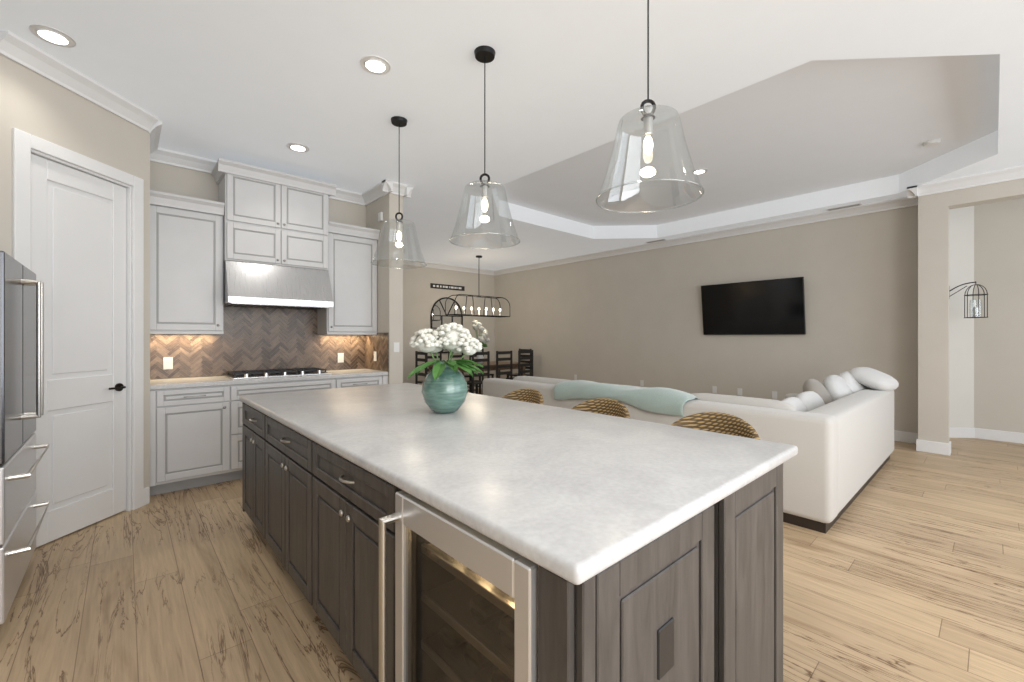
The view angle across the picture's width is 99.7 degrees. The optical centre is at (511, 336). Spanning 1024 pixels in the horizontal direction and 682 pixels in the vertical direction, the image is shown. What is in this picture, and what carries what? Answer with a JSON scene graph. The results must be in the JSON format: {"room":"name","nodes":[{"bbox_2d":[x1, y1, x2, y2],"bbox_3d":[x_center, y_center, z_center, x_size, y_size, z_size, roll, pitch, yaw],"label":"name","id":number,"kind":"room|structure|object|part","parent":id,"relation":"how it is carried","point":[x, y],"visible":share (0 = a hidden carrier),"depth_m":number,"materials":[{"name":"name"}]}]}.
{"room":"kitchen","nodes":[
{"label":"kitchen","id":0,"kind":"room"},
{"bbox_2d":[0,55,149,502],"bbox_3d":[-3.016,-0.212,2.985,0.120,3.100,1.030,0,0,3],"label":"wall","id":1,"kind":"structure","parent":0,"point":[34,104],"depth_m":2.90,"materials":[{"name":"beige paint"}]},
{"bbox_2d":[12,128,143,510],"bbox_3d":[-3.005,0.045,2.999,0.140,2.585,0.850,0,0,3],"label":"door frame","id":2,"kind":"structure","parent":1,"relation":"attached to","point":[24,144],"depth_m":3.32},
{"bbox_2d":[31,154,125,547],"bbox_3d":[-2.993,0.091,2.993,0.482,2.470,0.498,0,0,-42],"label":"pantry door","id":3,"kind":"structure","parent":1,"relation":"in","point":[78,243],"depth_m":2.98,"materials":[{"name":"white wood"}]},
{"bbox_2d":[144,110,163,161],"bbox_3d":[-3.085,-1.704,3.716,0.090,0.115,0.694,0,0,-42],"label":"crown molding","id":4,"kind":"structure","parent":1,"relation":"attached to","point":[152,125],"depth_m":3.60,"materials":[{"name":"white wood"}]},
{"bbox_2d":[150,161,402,383],"bbox_3d":[-2.442,-0.212,4.550,2.420,3.100,0.790,0,0,-42],"label":"wall","id":5,"kind":"structure","parent":0,"point":[165,178],"depth_m":5.00,"materials":[{"name":"beige paint"}]},
{"bbox_2d":[150,190,225,333],"bbox_3d":[-3.087,-0.657,4.078,0.566,1.210,0.348,0,0,-42],"label":"upper cabinet","id":6,"kind":"object","parent":5,"relation":"attached to","point":[186,233],"depth_m":3.94,"materials":[{"name":"grey paint"}]},
{"bbox_2d":[150,149,359,204],"bbox_3d":[-2.598,-1.704,4.693,2.120,0.115,0.090,0,0,-42],"label":"crown molding","id":7,"kind":"structure","parent":5,"relation":"attached to","point":[173,158],"depth_m":4.24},
{"bbox_2d":[218,159,329,261],"bbox_3d":[-2.494,-1.192,4.563,0.956,0.921,0.418,0,0,-42],"label":"upper cabinet","id":8,"kind":"object","parent":5,"relation":"attached to","point":[264,211],"depth_m":4.35,"materials":[{"name":"grey paint"}]},
{"bbox_2d":[222,250,333,309],"bbox_3d":[-2.449,-0.559,4.512,0.950,0.475,0.553,0,0,-42],"label":"range hood","id":9,"kind":"object","parent":5,"relation":"attached to","point":[263,280],"depth_m":4.34,"materials":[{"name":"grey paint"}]},
{"bbox_2d":[314,222,377,333],"bbox_3d":[-1.940,-0.657,5.106,0.586,1.210,0.348,0,0,-42],"label":"upper cabinet","id":10,"kind":"object","parent":5,"relation":"attached to","point":[352,248],"depth_m":4.97,"materials":[{"name":"grey paint"}]},
{"bbox_2d":[360,179,395,205],"bbox_3d":[-1.592,-1.704,5.092,0.090,0.115,0.640,0,0,-42],"label":"crown molding","id":11,"kind":"structure","parent":5,"relation":"attached to","point":[385,187],"depth_m":5.06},
{"bbox_2d":[394,342,398,351],"bbox_3d":[-1.337,0.120,5.005,0.072,0.115,0.006,0,0,-42],"label":"light switch","id":12,"kind":"object","parent":5,"relation":"attached to","point":[396,346],"visible":1,"depth_m":5.00,"materials":[{"name":"white plastic"}]},
{"bbox_2d":[394,183,413,197],"bbox_3d":[-1.516,-1.704,5.382,0.110,0.115,0.970,0,0,-42],"label":"crown molding","id":13,"kind":"structure","parent":5,"relation":"attached to","point":[405,190],"depth_m":5.01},
{"bbox_2d":[403,264,494,384],"bbox_3d":[-2.610,-0.212,9.754,5.920,3.100,0.140,0,0,-42],"label":"wall","id":14,"kind":"structure","parent":0,"point":[421,296],"depth_m":10.38,"materials":[{"name":"beige paint"}]},
{"bbox_2d":[430,297,462,352],"bbox_3d":[-1.583,-0.292,10.555,0.920,1.360,0.035,0,0,-42],"label":"arch window","id":15,"kind":"structure","parent":14,"relation":"in","point":[438,317],"depth_m":10.49,"materials":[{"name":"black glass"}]},
{"bbox_2d":[431,283,464,290],"bbox_3d":[-1.565,-1.220,10.580,0.980,0.115,0.020,0,0,-42],"label":"sign board","id":16,"kind":"object","parent":14,"relation":"attached to","point":[447,287],"visible":1,"depth_m":10.57,"materials":[{"name":"black wood"}]},
{"bbox_2d":[403,259,495,273],"bbox_3d":[-2.567,-1.704,9.638,5.550,0.115,0.090,0,0,-42],"label":"crown molding","id":17,"kind":"structure","parent":14,"relation":"attached to","point":[429,264],"depth_m":10.56,"materials":[{"name":"white wood"}]},
{"bbox_2d":[0,388,1023,681],"bbox_3d":[0.407,1.388,4.803,12.200,0.100,13.600,0,0,-42],"label":"floor","id":18,"kind":"structure","parent":0,"point":[908,566],"depth_m":2.25,"materials":[{"name":"brown wood"}]},
{"bbox_2d":[0,251,48,624],"bbox_3d":[-2.783,0.478,1.994,0.839,1.720,0.920,0,0,-42],"label":"fridge","id":19,"kind":"object","parent":18,"relation":"on","point":[21,348],"visible":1,"depth_m":2.12,"materials":[{"name":"silver metal"}]},
{"bbox_2d":[150,382,233,495],"bbox_3d":[-2.992,0.889,3.982,0.578,0.900,0.617,0,0,-42],"label":"base cabinet","id":20,"kind":"object","parent":18,"relation":"on","point":[192,427],"depth_m":3.76,"materials":[{"name":"grey paint"}]},
{"bbox_2d":[150,370,388,389],"bbox_3d":[-2.416,0.419,4.491,2.116,0.040,0.628,0,0,-42],"label":"countertop","id":21,"kind":"structure","parent":20,"relation":"on","point":[218,379],"depth_m":4.20,"materials":[{"name":"white stone"}]},
{"bbox_2d":[223,367,332,379],"bbox_3d":[-2.427,0.372,4.511,0.910,0.049,0.480,0,0,-42],"label":"cooktop","id":22,"kind":"object","parent":21,"relation":"in","point":[270,373],"depth_m":4.39,"materials":[{"name":"silver metal"}]},
{"bbox_2d":[234,378,341,479],"bbox_3d":[-2.424,0.889,4.492,1.070,0.900,0.617,0,0,-42],"label":"base cabinet","id":23,"kind":"object","parent":18,"relation":"on","point":[295,384],"depth_m":4.10,"materials":[{"name":"grey paint"}]},
{"bbox_2d":[342,374,387,387],"bbox_3d":[-1.851,0.889,5.006,0.588,0.900,0.617,0,0,-42],"label":"base cabinet","id":24,"kind":"object","parent":18,"relation":"on","point":[359,379],"depth_m":4.79,"materials":[{"name":"grey paint"}]},
{"bbox_2d":[415,351,427,383],"bbox_3d":[-1.622,0.808,8.558,0.425,1.060,0.420,0,0,-42],"label":"dining chair","id":25,"kind":"object","parent":18,"relation":"on","point":[417,359],"visible":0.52,"depth_m":8.46,"materials":[{"name":"black wood"}]},
{"bbox_2d":[428,350,441,360],"bbox_3d":[-1.616,0.808,9.454,0.420,1.060,0.425,0,0,-42],"label":"dining chair","id":26,"kind":"object","parent":18,"relation":"on","point":[440,356],"visible":0.04,"depth_m":9.69,"materials":[{"name":"black wood"}]},
{"bbox_2d":[448,351,471,392],"bbox_3d":[-1.169,0.808,9.854,0.420,1.060,0.425,0,0,-42],"label":"dining chair","id":27,"kind":"object","parent":18,"relation":"on","point":[457,356],"visible":0.1,"depth_m":9.92,"materials":[{"name":"black wood"}]},
{"bbox_2d":[428,361,524,377],"bbox_3d":[-0.727,0.958,9.361,2.000,0.760,1.000,0,0,-42],"label":"dining table","id":28,"kind":"object","parent":18,"relation":"on","point":[493,365],"visible":0.23,"depth_m":9.36,"materials":[{"name":"brown wood"}]},
{"bbox_2d":[472,320,489,363],"bbox_3d":[-0.674,0.111,9.274,0.434,0.933,0.409,0,0,-42],"label":"centrepiece","id":29,"kind":"object","parent":28,"relation":"on","point":[476,325],"visible":0.73,"depth_m":9.20,"materials":[{"name":"white plant"}]},
{"bbox_2d":[467,351,489,394],"bbox_3d":[-0.731,0.808,8.467,0.420,1.060,0.425,0,0,-42],"label":"dining chair","id":30,"kind":"object","parent":18,"relation":"on","point":[473,382],"visible":0.48,"depth_m":8.35,"materials":[{"name":"black wood"}]},
{"bbox_2d":[469,348,493,393],"bbox_3d":[-0.722,0.808,10.255,0.420,1.060,0.425,0,0,-42],"label":"dining chair","id":31,"kind":"object","parent":18,"relation":"on","point":[470,356],"visible":0.27,"depth_m":10.26,"materials":[{"name":"black wood"}]},
{"bbox_2d":[496,351,511,379],"bbox_3d":[-0.284,0.808,8.868,0.420,1.060,0.425,0,0,-42],"label":"dining chair","id":32,"kind":"object","parent":18,"relation":"on","point":[504,366],"visible":0.5,"depth_m":8.71,"materials":[{"name":"black wood"}]},
{"bbox_2d":[239,399,782,681],"bbox_3d":[-0.486,0.898,2.311,1.260,0.880,3.057,0,0,-42],"label":"kitchen island","id":33,"kind":"object","parent":18,"relation":"on","point":[408,534],"depth_m":1.26,"materials":[{"name":"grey wood"}]},
{"bbox_2d":[239,383,797,590],"bbox_3d":[-0.421,0.438,2.380,1.330,0.040,3.100,0,0,-42],"label":"island countertop","id":34,"kind":"structure","parent":33,"relation":"on","point":[582,494],"depth_m":1.44,"materials":[{"name":"white stone"}]},
{"bbox_2d":[408,322,482,413],"bbox_3d":[-0.389,0.168,2.404,0.438,0.499,0.436,0,0,-42],"label":"vase","id":35,"kind":"object","parent":34,"relation":"on","point":[444,388],"visible":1,"depth_m":2.33,"materials":[{"name":"teal ceramic"}]},
{"bbox_2d":[506,350,532,379],"bbox_3d":[0.162,0.808,9.269,0.420,1.060,0.425,0,0,-42],"label":"dining chair","id":36,"kind":"object","parent":18,"relation":"on","point":[524,364],"visible":0.6,"depth_m":9.10,"materials":[{"name":"black wood"}]},
{"bbox_2d":[502,388,543,404],"bbox_3d":[-0.008,0.869,3.208,0.452,0.938,0.531,0,0,-42],"label":"stool","id":37,"kind":"object","parent":18,"relation":"on","point":[530,395],"visible":0.02,"depth_m":3.35,"materials":[{"name":"brown wicker"}]},
{"bbox_2d":[572,398,629,418],"bbox_3d":[0.473,0.869,2.672,0.452,0.938,0.531,0,0,-42],"label":"stool","id":38,"kind":"object","parent":18,"relation":"on","point":[608,406],"visible":0.08,"depth_m":2.81,"materials":[{"name":"brown wicker"}]},
{"bbox_2d":[483,367,898,533],"bbox_3d":[1.902,0.836,5.202,2.852,1.003,3.851,0,0,-42],"label":"sofa","id":39,"kind":"object","parent":18,"relation":"on","point":[837,431],"visible":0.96,"depth_m":3.57,"materials":[{"name":"beige fabric"}]},
{"bbox_2d":[553,380,702,416],"bbox_3d":[1.063,0.571,4.263,0.354,0.229,1.532,0,0,-42],"label":"throw","id":40,"kind":"object","parent":39,"relation":"on","point":[653,401],"depth_m":3.97,"materials":[{"name":"teal fabric"}]},
{"bbox_2d":[671,412,759,439],"bbox_3d":[0.947,0.869,2.144,0.452,0.938,0.531,0,0,-42],"label":"stool","id":41,"kind":"object","parent":18,"relation":"on","point":[722,423],"visible":0.1,"depth_m":2.27,"materials":[{"name":"brown wicker"}]},
{"bbox_2d":[0,0,1023,270],"bbox_3d":[0.407,-1.962,4.803,12.200,0.400,13.600,0,0,-42],"label":"ceiling","id":42,"kind":"structure","parent":0,"point":[258,82],"depth_m":2.92,"materials":[{"name":"white paint"}]},
{"bbox_2d":[29,24,75,47],"bbox_3d":[-2.683,-1.756,2.527,0.190,0.012,0.190,0,0,-42],"label":"recessed light","id":43,"kind":"object","parent":42,"relation":"in","point":[54,36],"visible":1,"depth_m":2.52,"materials":[{"name":"white plastic"}]},
{"bbox_2d":[286,143,308,151],"bbox_3d":[-1.986,-1.756,4.012,0.190,0.012,0.190,0,0,-42],"label":"recessed light","id":44,"kind":"object","parent":42,"relation":"in","point":[298,147],"visible":1,"depth_m":4.01,"materials":[{"name":"white plastic"}]},
{"bbox_2d":[360,55,390,74],"bbox_3d":[-0.884,-1.756,2.798,0.190,0.012,0.190,0,0,-42],"label":"recessed light","id":45,"kind":"object","parent":42,"relation":"in","point":[377,65],"visible":1,"depth_m":2.80,"materials":[{"name":"white plastic"}]},
{"bbox_2d":[371,116,426,268],"bbox_3d":[-0.916,-1.175,3.508,0.441,1.171,0.441,0,0,-42],"label":"pendant light","id":46,"kind":"object","parent":42,"relation":"hanging from","point":[398,121],"visible":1,"depth_m":3.50,"materials":[{"name":"clear glass"}]},
{"bbox_3d":[-0.916,-0.760,3.508,0.441,0.343,0.441,0,0,-42],"label":"lamp shade","id":47,"kind":"part","parent":46,"relation":"part of","materials":[{"name":"clear glass"}]},
{"bbox_2d":[445,255,509,316],"bbox_3d":[-0.718,-1.105,9.396,1.516,1.309,0.358,0,0,-42],"label":"dining chandelier","id":48,"kind":"object","parent":42,"relation":"hanging from","point":[472,296],"visible":1,"depth_m":9.33,"materials":[{"name":"black metal"}]},
{"bbox_2d":[449,45,519,248],"bbox_3d":[-0.168,-1.175,2.675,0.441,1.171,0.441,0,0,-42],"label":"pendant light","id":49,"kind":"object","parent":42,"relation":"hanging from","point":[484,54],"visible":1,"depth_m":2.67,"materials":[{"name":"clear glass"}]},
{"bbox_3d":[-0.168,-0.760,2.675,0.441,0.343,0.441,0,0,-42],"label":"lamp shade","id":50,"kind":"part","parent":49,"relation":"part of","materials":[{"name":"clear glass"}]},
{"bbox_2d":[596,0,704,212],"bbox_3d":[0.580,-1.175,1.841,0.441,1.171,0.441,0,0,-42],"label":"pendant light","id":51,"kind":"object","parent":42,"relation":"hanging from","point":[647,118],"visible":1,"depth_m":1.83,"materials":[{"name":"clear glass"}]},
{"bbox_3d":[0.580,-0.760,1.841,0.441,0.343,0.441,0,0,-42],"label":"lamp shade","id":52,"kind":"part","parent":51,"relation":"part of","materials":[{"name":"clear glass"}]},
{"bbox_2d":[645,239,666,242],"bbox_3d":[2.629,-1.754,7.898,0.110,0.013,0.380,0,0,-42],"label":"ceiling vent","id":53,"kind":"object","parent":42,"relation":"in","point":[655,240],"visible":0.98,"depth_m":7.87,"materials":[{"name":"metal"}]},
{"bbox_2d":[496,54,998,225],"bbox_3d":[2.247,-2.102,5.224,3.820,0.220,4.850,0,0,-42],"label":"ceiling tray","id":54,"kind":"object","parent":42,"relation":"attached to","point":[812,126],"visible":0.42,"depth_m":4.38,"materials":[{"name":"beige paint"}]},
{"bbox_2d":[691,168,707,174],"bbox_3d":[2.248,-1.986,5.192,0.190,0.012,0.190,0,0,-42],"label":"recessed light","id":55,"kind":"object","parent":54,"relation":"attached to","point":[701,170],"visible":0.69,"depth_m":5.19,"materials":[{"name":"white plastic"}]},
{"bbox_2d":[922,139,940,147],"bbox_3d":[4.281,-1.974,4.409,0.140,0.034,0.140,0,0,-42],"label":"smoke detector","id":56,"kind":"object","parent":54,"relation":"attached to","point":[931,143],"visible":1,"depth_m":4.38,"materials":[{"name":"white plastic"}]},
{"bbox_2d":[826,203,861,210],"bbox_3d":[4.479,-1.754,5.836,0.110,0.013,0.380,0,0,-42],"label":"ceiling vent","id":57,"kind":"object","parent":42,"relation":"in","point":[844,206],"visible":1,"depth_m":5.82,"materials":[{"name":"metal"}]},
{"bbox_2d":[495,206,917,432],"bbox_3d":[2.326,-0.212,8.580,0.140,3.100,8.480,0,0,-42],"label":"wall","id":58,"kind":"structure","parent":0,"point":[632,319],"depth_m":7.10,"materials":[{"name":"beige paint"}]},
{"bbox_2d":[492,197,910,275],"bbox_3d":[2.287,-1.704,8.451,0.090,0.115,8.340,0,0,-42],"label":"crown molding","id":59,"kind":"structure","parent":58,"relation":"attached to","point":[897,203],"depth_m":6.95,"materials":[{"name":"white wood"}]},
{"bbox_2d":[712,386,716,392],"bbox_3d":[3.405,0.885,7.265,0.005,0.115,0.072,0,0,-42],"label":"outlet","id":60,"kind":"object","parent":58,"relation":"attached to","point":[714,388],"depth_m":7.26,"materials":[{"name":"white plastic"}]},
{"bbox_2d":[737,388,741,395],"bbox_3d":[3.672,0.885,6.967,0.005,0.115,0.072,0,0,-42],"label":"outlet","id":61,"kind":"object","parent":58,"relation":"attached to","point":[739,392],"depth_m":6.97,"materials":[{"name":"white plastic"}]},
{"bbox_2d":[701,277,805,334],"bbox_3d":[3.733,-0.452,6.793,0.146,0.833,1.480,0,0,-42],"label":"wall-mounted tv","id":62,"kind":"object","parent":58,"relation":"attached to","point":[770,307],"visible":1,"depth_m":6.71,"materials":[{"name":"black"}]},
{"bbox_2d":[772,391,776,398],"bbox_3d":[4.006,0.885,6.595,0.005,0.115,0.072,0,0,-42],"label":"outlet","id":63,"kind":"object","parent":58,"relation":"attached to","point":[774,393],"depth_m":6.59,"materials":[{"name":"white plastic"}]},
{"bbox_2d":[894,430,923,444],"bbox_3d":[2.314,1.270,8.476,0.016,0.135,8.340,0,0,-42],"label":"baseboard","id":64,"kind":"structure","parent":58,"relation":"attached to","point":[900,436],"depth_m":5.49,"materials":[{"name":"white wood"}]},
{"bbox_2d":[949,206,973,427],"bbox_3d":[5.508,-0.212,5.826,1.270,3.100,0.120,0,0,3],"label":"wall","id":65,"kind":"structure","parent":0,"point":[961,327],"depth_m":5.74,"materials":[{"name":"beige paint"}]},
{"bbox_2d":[949,281,987,317],"bbox_3d":[5.770,-0.465,5.498,0.392,0.454,0.392,0,0,-42],"label":"lantern sconce","id":66,"kind":"object","parent":65,"relation":"attached to","point":[976,313],"visible":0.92,"depth_m":5.37,"materials":[{"name":"black metal"}]},
{"bbox_2d":[918,178,1023,442],"bbox_3d":[6.356,-0.212,3.752,0.590,3.100,4.090,0,0,-42],"label":"wall","id":67,"kind":"structure","parent":0,"point":[933,317],"depth_m":4.96,"materials":[{"name":"beige paint"}]},
{"bbox_2d":[908,198,917,205],"bbox_3d":[4.885,-1.704,5.241,0.330,0.115,0.090,0,0,-42],"label":"crown molding","id":68,"kind":"structure","parent":67,"relation":"attached to","point":[914,202],"depth_m":5.41,"materials":[{"name":"beige paint"}]},
{"bbox_2d":[914,434,922,450],"bbox_3d":[4.915,1.270,5.220,0.438,0.135,0.020,0,0,-42],"label":"baseboard","id":69,"kind":"structure","parent":67,"relation":"attached to","point":[919,443],"depth_m":5.06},
{"bbox_2d":[904,165,1023,201],"bbox_3d":[6.072,-1.704,3.558,0.090,0.115,4.180,0,0,-42],"label":"crown molding","id":70,"kind":"structure","parent":67,"relation":"attached to","point":[1017,172],"depth_m":4.75,"materials":[{"name":"white wood"}]},
{"bbox_2d":[924,427,1023,446],"bbox_3d":[6.733,1.270,4.406,0.882,0.135,4.560,0,0,-42],"label":"baseboard","id":71,"kind":"structure","parent":67,"relation":"attached to","point":[997,435],"depth_m":5.60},
{"bbox_2d":[974,198,1023,432],"bbox_3d":[7.408,-0.212,4.413,0.140,3.100,3.670,0,0,-42],"label":"wall","id":72,"kind":"structure","parent":0,"point":[999,330],"depth_m":5.57,"materials":[{"name":"beige paint"}]}
]}

